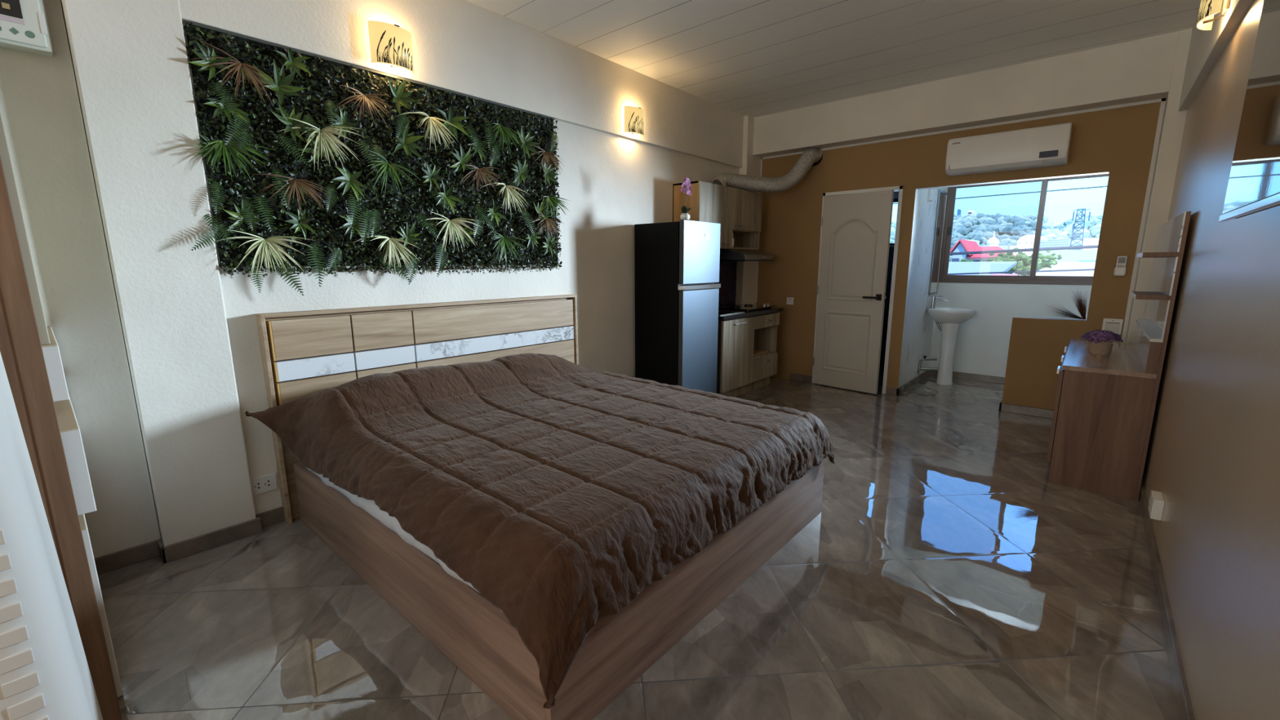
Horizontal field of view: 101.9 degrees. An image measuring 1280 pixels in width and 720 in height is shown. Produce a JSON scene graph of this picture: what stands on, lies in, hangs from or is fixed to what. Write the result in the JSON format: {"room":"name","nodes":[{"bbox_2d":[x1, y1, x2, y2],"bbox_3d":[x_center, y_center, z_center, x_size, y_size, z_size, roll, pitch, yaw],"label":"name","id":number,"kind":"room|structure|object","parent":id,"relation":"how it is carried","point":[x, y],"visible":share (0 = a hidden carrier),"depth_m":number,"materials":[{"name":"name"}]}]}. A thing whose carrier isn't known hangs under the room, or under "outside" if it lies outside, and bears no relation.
{"room":"studio apartment","nodes":[
{"label":"studio apartment","id":0,"kind":"room"},
{"bbox_2d":[0,0,739,558],"bbox_3d":[-0.989,-0.789,3.641,0.300,2.830,9.550,9,14,40],"label":"wall","id":1,"kind":"structure","parent":0,"point":[613,184],"depth_m":2.42,"materials":[{"name":"beige paint"}]},
{"bbox_2d":[0,0,53,57],"bbox_3d":[-2.297,-1.256,1.786,0.092,0.285,0.332,9,14,40],"label":"picture","id":2,"kind":"object","parent":1,"relation":"attached to","point":[24,25],"visible":1,"depth_m":1.86,"materials":[{"name":"grey plastic"}]},
{"bbox_2d":[60,0,256,546],"bbox_3d":[-2.037,-0.520,2.213,0.090,2.830,0.340,9,14,40],"label":"pillar","id":3,"kind":"structure","parent":1,"relation":"attached to","point":[130,62],"depth_m":2.19,"materials":[{"name":"beige paint"}]},
{"bbox_2d":[93,506,284,574],"bbox_3d":[-0.611,0.528,4.088,0.124,0.075,5.180,9,14,40],"label":"baseboard","id":4,"kind":"structure","parent":1,"relation":"attached to","point":[127,557],"depth_m":2.35,"materials":[{"name":"tile"}]},
{"bbox_2d":[250,472,277,495],"bbox_3d":[-1.887,0.622,2.595,0.013,0.085,0.118,9,14,40],"label":"wall socket","id":5,"kind":"object","parent":1,"relation":"attached to","point":[268,482],"visible":0.81,"depth_m":2.59,"materials":[{"name":"white plastic"}]},
{"bbox_2d":[182,22,571,296],"bbox_3d":[-1.211,-0.983,2.978,0.166,1.158,2.204,9,14,40],"label":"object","id":6,"kind":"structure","parent":1,"relation":"attached to","point":[313,161],"depth_m":2.72,"materials":[{"name":"green plant"}]},
{"bbox_2d":[367,20,414,74],"bbox_3d":[-1.307,-1.653,2.748,0.092,0.199,0.231,9,14,40],"label":"wall sconce","id":7,"kind":"object","parent":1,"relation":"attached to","point":[389,44],"visible":1,"depth_m":2.70,"materials":[{"name":"yellow glass"}]},
{"bbox_2d":[178,0,743,168],"bbox_3d":[-0.603,-1.967,3.652,0.076,0.520,5.200,9,14,40],"label":"beam","id":8,"kind":"structure","parent":1,"relation":"attached to","point":[462,46],"depth_m":3.24,"materials":[{"name":"beige paint"}]},
{"bbox_2d":[624,106,644,137],"bbox_3d":[-0.039,-1.925,4.193,0.092,0.199,0.231,9,14,40],"label":"wall sconce","id":9,"kind":"object","parent":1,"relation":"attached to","point":[633,116],"visible":1,"depth_m":4.14,"materials":[{"name":"yellow glass"}]},
{"bbox_2d":[672,181,762,249],"bbox_3d":[0.807,-1.396,5.156,0.328,0.580,1.160,9,14,40],"label":"upper cabinet","id":10,"kind":"object","parent":1,"relation":"attached to","point":[738,211],"visible":0.77,"depth_m":4.98,"materials":[{"name":"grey wood"}]},
{"bbox_2d":[732,231,734,247],"bbox_3d":[0.909,-1.201,5.157,0.060,0.158,0.060,9,14,40],"label":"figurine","id":11,"kind":"object","parent":10,"relation":"in","point":[733,240],"visible":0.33,"depth_m":5.14,"materials":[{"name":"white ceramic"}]},
{"bbox_2d":[720,248,774,261],"bbox_3d":[1.038,-1.081,5.372,0.473,0.115,0.595,9,14,40],"label":"hood","id":12,"kind":"object","parent":10,"relation":"attached to","point":[726,255],"visible":0.81,"depth_m":5.15,"materials":[{"name":"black metal"}]},
{"bbox_2d":[714,261,737,306],"bbox_3d":[0.688,-0.833,5.371,0.006,0.605,1.188,9,14,40],"label":"wall tiles","id":13,"kind":"structure","parent":1,"relation":"attached to","point":[727,269],"depth_m":5.68,"materials":[{"name":"black tile"}]},
{"bbox_2d":[735,115,760,304],"bbox_3d":[1.210,-1.210,5.868,0.110,2.830,0.333,9,14,40],"label":"trim","id":14,"kind":"structure","parent":1,"relation":"attached to","point":[746,271],"depth_m":5.76,"materials":[{"name":"beige paint"}]},
{"bbox_2d":[711,147,822,193],"bbox_3d":[1.295,-1.917,5.206,1.191,0.482,0.226,-3,11,-16],"label":"duct","id":15,"kind":"object","parent":1,"relation":"attached to","point":[811,157],"visible":0.86,"depth_m":5.19,"materials":[{"name":"metal"}]},
{"bbox_2d":[97,368,1178,719],"bbox_3d":[0.380,0.871,2.753,4.100,0.120,9.550,9,14,40],"label":"floor","id":16,"kind":"structure","parent":0,"point":[940,573],"depth_m":1.96,"materials":[{"name":"tile"}]},
{"bbox_2d":[0,352,102,719],"bbox_3d":[-1.361,0.520,0.856,0.460,1.275,0.590,9,14,40],"label":"hamper","id":17,"kind":"object","parent":16,"relation":"on","point":[45,674],"visible":1,"depth_m":0.90,"materials":[{"name":"white"}]},
{"bbox_2d":[0,107,123,719],"bbox_3d":[-2.105,0.017,1.454,1.097,2.050,0.650,9,14,40],"label":"wardrobe","id":18,"kind":"object","parent":16,"relation":"on","point":[29,350],"visible":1,"depth_m":1.34,"materials":[{"name":"laminate"}]},
{"bbox_2d":[255,294,824,719],"bbox_3d":[-0.404,0.284,2.673,2.080,1.070,2.008,9,14,40],"label":"double bed","id":19,"kind":"object","parent":16,"relation":"on","point":[304,353],"visible":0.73,"depth_m":2.19,"materials":[{"name":"brown wood"}]},
{"bbox_2d":[306,467,502,612],"bbox_3d":[-0.419,0.482,2.659,1.960,0.345,1.804,9,14,40],"label":"mattress","id":20,"kind":"object","parent":19,"relation":"on","point":[369,506],"visible":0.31,"depth_m":1.95,"materials":[{"name":"white fabric"}]},
{"bbox_2d":[244,352,834,708],"bbox_3d":[-0.419,0.363,2.561,2.053,0.551,2.039,9,14,40],"label":"comforter","id":21,"kind":"object","parent":20,"relation":"on","point":[555,487],"visible":1,"depth_m":2.00,"materials":[{"name":"brown fabric"}]},
{"bbox_2d":[634,219,720,393],"bbox_3d":[0.331,-0.362,4.576,0.536,1.640,0.545,9,14,40],"label":"refrigerator","id":22,"kind":"object","parent":16,"relation":"on","point":[677,263],"visible":0.92,"depth_m":4.35,"materials":[{"name":"silver metal"}]},
{"bbox_2d":[680,175,692,219],"bbox_3d":[0.363,-1.285,4.132,0.080,0.337,0.169,9,14,40],"label":"potted orchid","id":23,"kind":"object","parent":22,"relation":"on","point":[685,215],"visible":0.97,"depth_m":4.12,"materials":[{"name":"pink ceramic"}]},
{"bbox_2d":[716,311,779,397],"bbox_3d":[0.924,-0.077,5.336,0.574,0.800,1.130,9,14,40],"label":"base cabinet","id":24,"kind":"object","parent":16,"relation":"on","point":[739,372],"visible":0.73,"depth_m":5.09,"materials":[{"name":"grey wood"}]},
{"bbox_2d":[718,306,783,320],"bbox_3d":[0.913,-0.486,5.248,0.585,0.035,1.180,9,14,40],"label":"countertop","id":25,"kind":"structure","parent":24,"relation":"on","point":[769,310],"depth_m":5.06,"materials":[{"name":"black stone"}]},
{"bbox_2d":[718,310,744,315],"bbox_3d":[0.694,-0.457,4.976,0.450,0.008,0.442,9,14,40],"label":"sink","id":26,"kind":"object","parent":25,"relation":"in","point":[721,313],"visible":0.49,"depth_m":4.96,"materials":[{"name":"silver metal"}]},
{"bbox_2d":[718,303,774,311],"bbox_3d":[1.086,-0.566,5.457,0.440,0.045,0.580,9,14,40],"label":"gas hob","id":27,"kind":"object","parent":25,"relation":"in","point":[748,307],"visible":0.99,"depth_m":5.36,"materials":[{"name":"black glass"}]},
{"bbox_2d":[753,349,768,355],"bbox_3d":[1.159,-0.080,5.484,0.250,0.016,0.340,9,14,40],"label":"shelf","id":28,"kind":"object","parent":24,"relation":"in","point":[756,352],"visible":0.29,"depth_m":5.45,"materials":[{"name":"brown wood"}]},
{"bbox_2d":[927,295,976,385],"bbox_3d":[3.324,-0.209,5.603,0.455,0.945,0.430,9,14,40],"label":"pedestal sink","id":29,"kind":"object","parent":16,"relation":"on","point":[950,319],"visible":1,"depth_m":5.55,"materials":[{"name":"white ceramic"}]},
{"bbox_2d":[930,295,948,308],"bbox_3d":[3.233,-0.621,5.605,0.170,0.135,0.048,9,14,40],"label":"tap","id":30,"kind":"object","parent":29,"relation":"on","point":[933,298],"depth_m":5.62,"materials":[{"name":"silver metal"}]},
{"bbox_2d":[927,307,976,323],"bbox_3d":[3.323,-0.468,5.555,0.455,0.152,0.430,9,14,40],"label":"basin","id":31,"kind":"object","parent":29,"relation":"in","point":[940,315],"depth_m":5.43,"materials":[{"name":"white ceramic"}]},
{"bbox_2d":[1046,211,1191,501],"bbox_3d":[3.047,-0.104,3.390,0.429,1.548,1.424,9,14,40],"label":"table","id":32,"kind":"object","parent":16,"relation":"on","point":[1104,406],"visible":0.98,"depth_m":2.93,"materials":[{"name":"brown wood"}]},
{"bbox_2d":[1080,329,1123,355],"bbox_3d":[2.973,-0.116,3.349,0.213,0.154,0.214,9,14,40],"label":"flower pot","id":33,"kind":"object","parent":32,"relation":"on","point":[1098,346],"visible":1,"depth_m":3.31,"materials":[{"name":"purple plant"}]},
{"bbox_2d":[1132,291,1171,300],"bbox_3d":[2.830,-0.359,2.884,0.133,0.024,0.450,9,14,40],"label":"shelf","id":34,"kind":"object","parent":32,"relation":"attached to","point":[1162,295],"depth_m":2.74,"materials":[{"name":"brown wood"}]},
{"bbox_2d":[1137,252,1178,257],"bbox_3d":[2.829,-0.575,2.844,0.133,0.024,0.450,9,14,40],"label":"shelf","id":35,"kind":"object","parent":32,"relation":"attached to","point":[1143,255],"depth_m":2.68,"materials":[{"name":"brown wood"}]},
{"bbox_2d":[464,0,1200,117],"bbox_3d":[0.369,-2.069,2.208,4.100,0.200,9.550,9,14,40],"label":"ceiling","id":36,"kind":"structure","parent":0,"point":[753,58],"depth_m":3.56,"materials":[{"name":"paint"}]},
{"bbox_2d":[901,187,946,386],"bbox_3d":[2.966,-1.140,5.461,0.110,2.830,1.177,9,14,40],"label":"wall partition","id":37,"kind":"structure","parent":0,"point":[919,325],"depth_m":5.36,"materials":[{"name":"white paint"}]},
{"bbox_2d":[917,321,941,373],"bbox_3d":[3.157,-0.137,5.656,0.221,0.586,0.061,0,11,1],"label":"pipes","id":38,"kind":"object","parent":37,"relation":"attached to","point":[920,368],"visible":0.98,"depth_m":5.67,"materials":[{"name":"silver metal"}]},
{"bbox_2d":[927,188,932,201],"bbox_3d":[2.883,-1.657,5.152,0.040,0.160,0.040,9,14,40],"label":"wall bracket","id":39,"kind":"object","parent":37,"relation":"attached to","point":[929,189],"visible":0.74,"depth_m":5.15,"materials":[{"name":"white"}]},
{"bbox_2d":[928,189,947,294],"bbox_3d":[3.268,-1.276,5.695,0.014,1.100,0.380,9,14,40],"label":"bathroom mirror","id":40,"kind":"object","parent":37,"relation":"attached to","point":[942,196],"visible":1,"depth_m":5.68,"materials":[{"name":"clear glass"}]},
{"bbox_2d":[755,102,1160,409],"bbox_3d":[2.591,-1.044,4.950,3.400,2.830,0.100,9,14,40],"label":"wall","id":41,"kind":"structure","parent":0,"point":[1118,143],"depth_m":4.65,"materials":[{"name":"brown paint"}]},
{"bbox_2d":[786,297,793,304],"bbox_3d":[1.665,-0.655,5.759,0.078,0.078,0.016,9,14,40],"label":"wall switch","id":42,"kind":"object","parent":41,"relation":"attached to","point":[789,300],"visible":1,"depth_m":5.75,"materials":[{"name":"white plastic"}]},
{"bbox_2d":[811,185,903,394],"bbox_3d":[2.164,-0.687,5.277,0.767,2.012,0.293,9,14,40],"label":"door","id":43,"kind":"structure","parent":41,"relation":"in","point":[855,225],"depth_m":5.21,"materials":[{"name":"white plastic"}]},
{"bbox_2d":[879,246,893,369],"bbox_3d":[2.326,-1.234,6.005,1.580,2.820,1.177,9,14,40],"label":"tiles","id":44,"kind":"structure","parent":41,"relation":"attached to","point":[891,248],"depth_m":6.31,"materials":[{"name":"black tile"}]},
{"bbox_2d":[790,370,1053,418],"bbox_3d":[3.191,0.261,5.458,2.820,0.075,1.301,9,14,40],"label":"baseboard","id":45,"kind":"structure","parent":41,"relation":"attached to","point":[1011,408],"depth_m":5.48,"materials":[{"name":"tile"}]},
{"bbox_2d":[755,97,1165,342],"bbox_3d":[2.555,-0.892,4.948,3.188,2.372,0.014,9,14,40],"label":"trim","id":46,"kind":"structure","parent":41,"relation":"attached to","point":[1162,100],"depth_m":3.97,"materials":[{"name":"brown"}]},
{"bbox_2d":[752,31,1178,157],"bbox_3d":[2.499,-2.230,4.627,3.240,0.380,0.208,9,14,40],"label":"ceiling beam","id":47,"kind":"structure","parent":41,"relation":"attached to","point":[1138,70],"depth_m":4.23,"materials":[{"name":"beige paint"}]},
{"bbox_2d":[945,122,1072,176],"bbox_3d":[2.998,-1.716,4.260,0.817,0.290,0.209,9,14,40],"label":"air conditioner","id":48,"kind":"object","parent":41,"relation":"attached to","point":[1045,146],"visible":1,"depth_m":4.17,"materials":[{"name":"white plastic"}]},
{"bbox_2d":[1039,290,1088,319],"bbox_3d":[3.476,-0.462,4.275,0.326,0.236,0.173,9,14,40],"label":"bunch","id":49,"kind":"object","parent":41,"relation":"on","point":[1080,304],"visible":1,"depth_m":4.23,"materials":[{"name":"black plant"}]},
{"bbox_2d":[1101,318,1123,334],"bbox_3d":[3.689,-0.262,4.057,0.115,0.120,0.016,9,14,40],"label":"wall switch","id":50,"kind":"object","parent":41,"relation":"attached to","point":[1115,326],"visible":0.75,"depth_m":4.05,"materials":[{"name":"white plastic"}]},
{"bbox_2d":[1113,256,1127,275],"bbox_3d":[3.676,-0.719,3.969,0.068,0.150,0.032,9,14,40],"label":"remote control","id":51,"kind":"object","parent":41,"relation":"attached to","point":[1120,269],"visible":1,"depth_m":3.96,"materials":[{"name":"white plastic"}]},
{"bbox_2d":[889,186,1092,377],"bbox_3d":[3.328,-1.244,6.016,3.680,2.830,0.150,9,14,40],"label":"wall","id":52,"kind":"structure","parent":0,"point":[983,340],"depth_m":5.65,"materials":[{"name":"white paint"}]},
{"bbox_2d":[889,198,897,245],"bbox_3d":[3.006,-1.632,6.165,0.590,0.540,0.060,9,14,40],"label":"window","id":53,"kind":"structure","parent":52,"relation":"in","point":[895,200],"depth_m":6.10,"materials":[{"name":"brown metal"}]},
{"bbox_2d":[938,173,1109,284],"bbox_3d":[4.061,-1.336,5.307,1.680,1.107,0.102,9,14,40],"label":"window","id":54,"kind":"structure","parent":52,"relation":"in","point":[944,277],"depth_m":5.44,"materials":[{"name":"brown metal"}]},
{"bbox_2d":[1142,0,1279,719],"bbox_3d":[1.761,-0.366,1.309,0.200,2.830,9.550,9,14,40],"label":"wall","id":55,"kind":"structure","parent":0,"point":[1213,455],"depth_m":1.60,"materials":[{"name":"paint"}]},
{"bbox_2d":[1147,490,1164,520],"bbox_3d":[2.309,0.649,2.322,0.036,0.090,0.130,9,14,40],"label":"wall socket","id":56,"kind":"object","parent":55,"relation":"attached to","point":[1156,504],"visible":1,"depth_m":2.28,"materials":[{"name":"white plastic"}]},
{"bbox_2d":[1124,27,1192,342],"bbox_3d":[3.748,-0.833,3.788,0.125,2.830,0.218,9,14,40],"label":"column","id":57,"kind":"structure","parent":55,"relation":"attached to","point":[1173,122],"depth_m":3.63,"materials":[{"name":"beige paint"}]},
{"bbox_2d":[1138,477,1195,719],"bbox_3d":[1.143,1.094,1.004,0.024,0.075,7.880,9,14,40],"label":"baseboard","id":58,"kind":"structure","parent":55,"relation":"attached to","point":[1184,708],"depth_m":1.82,"materials":[{"name":"tile"}]},
{"bbox_2d":[1195,0,1231,30],"bbox_3d":[2.518,-1.589,2.274,0.092,0.199,0.231,9,14,40],"label":"wall sconce","id":59,"kind":"object","parent":55,"relation":"attached to","point":[1208,8],"visible":1,"depth_m":2.26,"materials":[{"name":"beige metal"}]},
{"bbox_2d":[1177,0,1253,111],"bbox_3d":[1.127,-1.397,0.548,0.063,0.520,7.880,9,14,40],"label":"trim","id":60,"kind":"structure","parent":55,"relation":"attached to","point":[1206,46],"depth_m":2.73,"materials":[{"name":"beige paint"}]},
{"bbox_2d":[1218,0,1279,221],"bbox_3d":[1.252,-0.664,0.889,0.097,0.748,1.305,9,14,40],"label":"mirror","id":61,"kind":"object","parent":55,"relation":"attached to","point":[1254,181],"visible":1,"depth_m":1.23,"materials":[{"name":"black mirror"}]},
{"label":"outside","id":62,"kind":"structure","parent":0,"visible":0},
{"bbox_3d":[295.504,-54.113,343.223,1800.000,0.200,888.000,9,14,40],"label":"ground","id":63,"kind":"structure","parent":62,"visible":0},
{"bbox_2d":[956,208,961,215],"bbox_3d":[219.897,-80.789,361.534,0.869,46.095,8.000,9,14,40],"label":"tower","id":64,"kind":"structure","parent":63,"relation":"on","point":[958,213],"depth_m":355.23,"materials":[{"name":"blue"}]},
{"bbox_2d":[957,258,973,262],"bbox_3d":[19.542,-0.934,32.234,1.308,10.546,1.198,3,11,18],"label":"tree","id":65,"kind":"object","parent":63,"relation":"on","point":[962,260],"visible":0.09,"depth_m":31.02,"materials":[{"name":"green plant"}]},
{"bbox_2d":[963,209,977,216],"bbox_3d":[215.412,-75.763,342.232,5.816,43.283,16.000,9,14,40],"label":"apartment block","id":66,"kind":"object","parent":63,"relation":"on","point":[971,211],"visible":0.12,"depth_m":333.79,"materials":[{"name":"white"}]},
{"bbox_2d":[968,239,979,245],"bbox_3d":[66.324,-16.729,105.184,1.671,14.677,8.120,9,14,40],"label":"house","id":67,"kind":"structure","parent":63,"relation":"on","point":[976,241],"depth_m":103.63,"materials":[{"name":"white"}]},
{"bbox_2d":[947,261,1017,275],"bbox_3d":[15.165,0.387,25.743,3.733,10.346,10.015,9,14,40],"label":"roof","id":68,"kind":"structure","parent":63,"relation":"on","point":[987,266],"depth_m":26.15,"materials":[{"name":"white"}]},
{"bbox_2d":[950,239,1016,262],"bbox_3d":[36.464,-6.438,55.876,5.317,12.630,9.400,9,14,40],"label":"house","id":69,"kind":"structure","parent":63,"relation":"on","point":[962,246],"depth_m":52.87,"materials":[{"name":"red"}]},
{"bbox_2d":[979,231,1009,249],"bbox_3d":[98.497,-26.358,145.423,6.291,18.717,11.505,9,14,40],"label":"domed pavilion","id":70,"kind":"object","parent":63,"relation":"on","point":[993,242],"visible":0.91,"depth_m":140.41,"materials":[{"name":"white"}]},
{"bbox_2d":[982,256,1007,262],"bbox_3d":[22.414,-1.280,33.727,1.738,10.662,1.260,-2,11,-12],"label":"tree","id":71,"kind":"object","parent":63,"relation":"on","point":[990,259],"visible":0.17,"depth_m":32.62,"materials":[{"name":"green plant"}]},
{"bbox_2d":[990,273,1017,275],"bbox_3d":[13.370,1.676,20.164,0.839,9.858,3.005,9,14,40],"label":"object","id":72,"kind":"structure","parent":63,"relation":"on","point":[992,273],"depth_m":19.96,"materials":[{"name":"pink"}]},
{"bbox_2d":[989,252,1022,270],"bbox_3d":[23.951,-1.710,34.973,1.780,11.042,1.565,-7,12,-32],"label":"tree","id":73,"kind":"object","parent":63,"relation":"on","point":[1006,255],"visible":0.24,"depth_m":33.80,"materials":[{"name":"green plant"}]},
{"bbox_2d":[1004,254,1028,275],"bbox_3d":[25.523,-1.930,36.469,1.625,10.918,1.658,3,11,19],"label":"tree","id":74,"kind":"object","parent":63,"relation":"on","point":[1019,267],"visible":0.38,"depth_m":35.16,"materials":[{"name":"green plant"}]},
{"bbox_2d":[1010,247,1031,275],"bbox_3d":[26.970,-2.471,38.160,2.066,11.356,1.582,9,14,40],"label":"tree","id":75,"kind":"object","parent":63,"relation":"on","point":[1025,262],"visible":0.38,"depth_m":36.76,"materials":[{"name":"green plant"}]},
{"bbox_2d":[1009,234,1047,274],"bbox_3d":[110.830,-26.610,149.002,7.065,17.822,18.000,9,14,40],"label":"white hall","id":76,"kind":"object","parent":63,"relation":"on","point":[1026,242],"visible":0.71,"depth_m":142.86,"materials":[{"name":"white"}]},
{"bbox_2d":[1021,257,1041,275],"bbox_3d":[28.931,-2.513,39.404,2.154,10.971,1.711,1,11,5],"label":"tree","id":77,"kind":"object","parent":63,"relation":"on","point":[1029,260],"visible":0.16,"depth_m":38.61,"materials":[{"name":"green plant"}]},
{"bbox_2d":[1021,250,1054,271],"bbox_3d":[30.467,-2.986,40.647,2.083,11.437,1.516,9,14,40],"label":"tree","id":78,"kind":"object","parent":63,"relation":"on","point":[1040,253],"visible":0.13,"depth_m":39.59,"materials":[{"name":"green plant"}]},
{"bbox_2d":[1036,250,1062,269],"bbox_3d":[28.384,-2.215,37.103,1.666,11.228,1.765,9,14,40],"label":"tree","id":79,"kind":"object","parent":63,"relation":"on","point":[1044,264],"visible":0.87,"depth_m":36.05,"materials":[{"name":"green plant"}]},
{"bbox_2d":[1014,262,1095,275],"bbox_3d":[38.311,-3.507,46.346,7.767,10.329,16.005,9,14,40],"label":"building","id":80,"kind":"structure","parent":63,"relation":"on","point":[1060,264],"depth_m":44.38,"materials":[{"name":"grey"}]},
{"bbox_2d":[1039,238,1071,250],"bbox_3d":[126.671,-28.384,160.217,7.393,17.111,12.120,9,14,40],"label":"hotel","id":81,"kind":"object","parent":63,"relation":"on","point":[1060,242],"visible":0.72,"depth_m":154.13,"materials":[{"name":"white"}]},
{"bbox_2d":[1035,268,1093,275],"bbox_3d":[21.784,0.637,25.350,5.288,9.951,14.004,9,14,40],"label":"building","id":82,"kind":"structure","parent":63,"relation":"on","point":[1091,273],"depth_m":25.68,"materials":[{"name":"grey"}]},
{"bbox_2d":[1040,249,1097,262],"bbox_3d":[68.444,-11.145,82.288,9.015,12.033,15.000,9,14,40],"label":"warehouse","id":83,"kind":"structure","parent":63,"relation":"on","point":[1068,255],"depth_m":75.84,"materials":[{"name":"white"}]},
{"bbox_2d":[1069,208,1090,249],"bbox_3d":[82.505,-18.329,98.804,3.127,20.110,3.164,9,14,40],"label":"lattice mast","id":84,"kind":"object","parent":63,"relation":"on","point":[1083,209],"visible":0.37,"depth_m":97.04,"materials":[{"name":"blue metal"}]},
{"bbox_2d":[1079,260,1095,262],"bbox_3d":[54.368,-6.649,62.567,3.370,10.482,6.000,9,14,40],"label":"shed","id":85,"kind":"object","parent":63,"relation":"on","point":[1079,260],"visible":0.14,"depth_m":59.99,"materials":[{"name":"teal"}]},
{"bbox_2d":[1082,238,1098,249],"bbox_3d":[127.137,-25.413,145.588,5.996,16.601,10.120,9,14,40],"label":"office building","id":86,"kind":"structure","parent":63,"relation":"on","point":[1086,242],"depth_m":141.51,"materials":[{"name":"white"}]},
{"bbox_3d":[150.056,-49.694,235.191,153.981,33.603,100.000,9,14,40],"label":"hillside","id":87,"kind":"object","parent":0,"visible":0},
{"bbox_2d":[889,212,1102,262],"bbox_3d":[151.882,-52.421,235.768,160.328,34.922,97.433,9,14,40],"label":"hillside trees","id":88,"kind":"object","parent":87,"relation":"on","point":[982,227],"visible":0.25,"depth_m":226.96,"materials":[{"name":"plant"}]},
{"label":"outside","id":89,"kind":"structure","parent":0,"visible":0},
{"bbox_2d":[893,186,1106,204],"bbox_3d":[6.902,-3.043,9.494,9.806,0.114,0.020,9,14,40],"label":"overhead cable","id":90,"kind":"object","parent":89,"point":[1097,186],"visible":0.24,"depth_m":9.38,"materials":[{"name":"grey plastic"}]},
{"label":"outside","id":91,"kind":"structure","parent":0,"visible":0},
{"bbox_2d":[949,244,1097,255],"bbox_3d":[7.007,-2.024,9.594,8.924,0.422,0.052,9,14,40],"label":"overhead cable","id":92,"kind":"object","parent":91,"point":[1092,246],"visible":0.29,"depth_m":9.54,"materials":[{"name":"grey plastic"}]},
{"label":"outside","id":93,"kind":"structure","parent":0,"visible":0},
{"bbox_2d":[947,268,1094,275],"bbox_3d":[7.002,-1.637,9.671,8.842,0.442,0.030,9,14,40],"label":"overhead cable","id":94,"kind":"object","parent":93,"point":[1086,269],"visible":0.28,"depth_m":9.61,"materials":[{"name":"grey plastic"}]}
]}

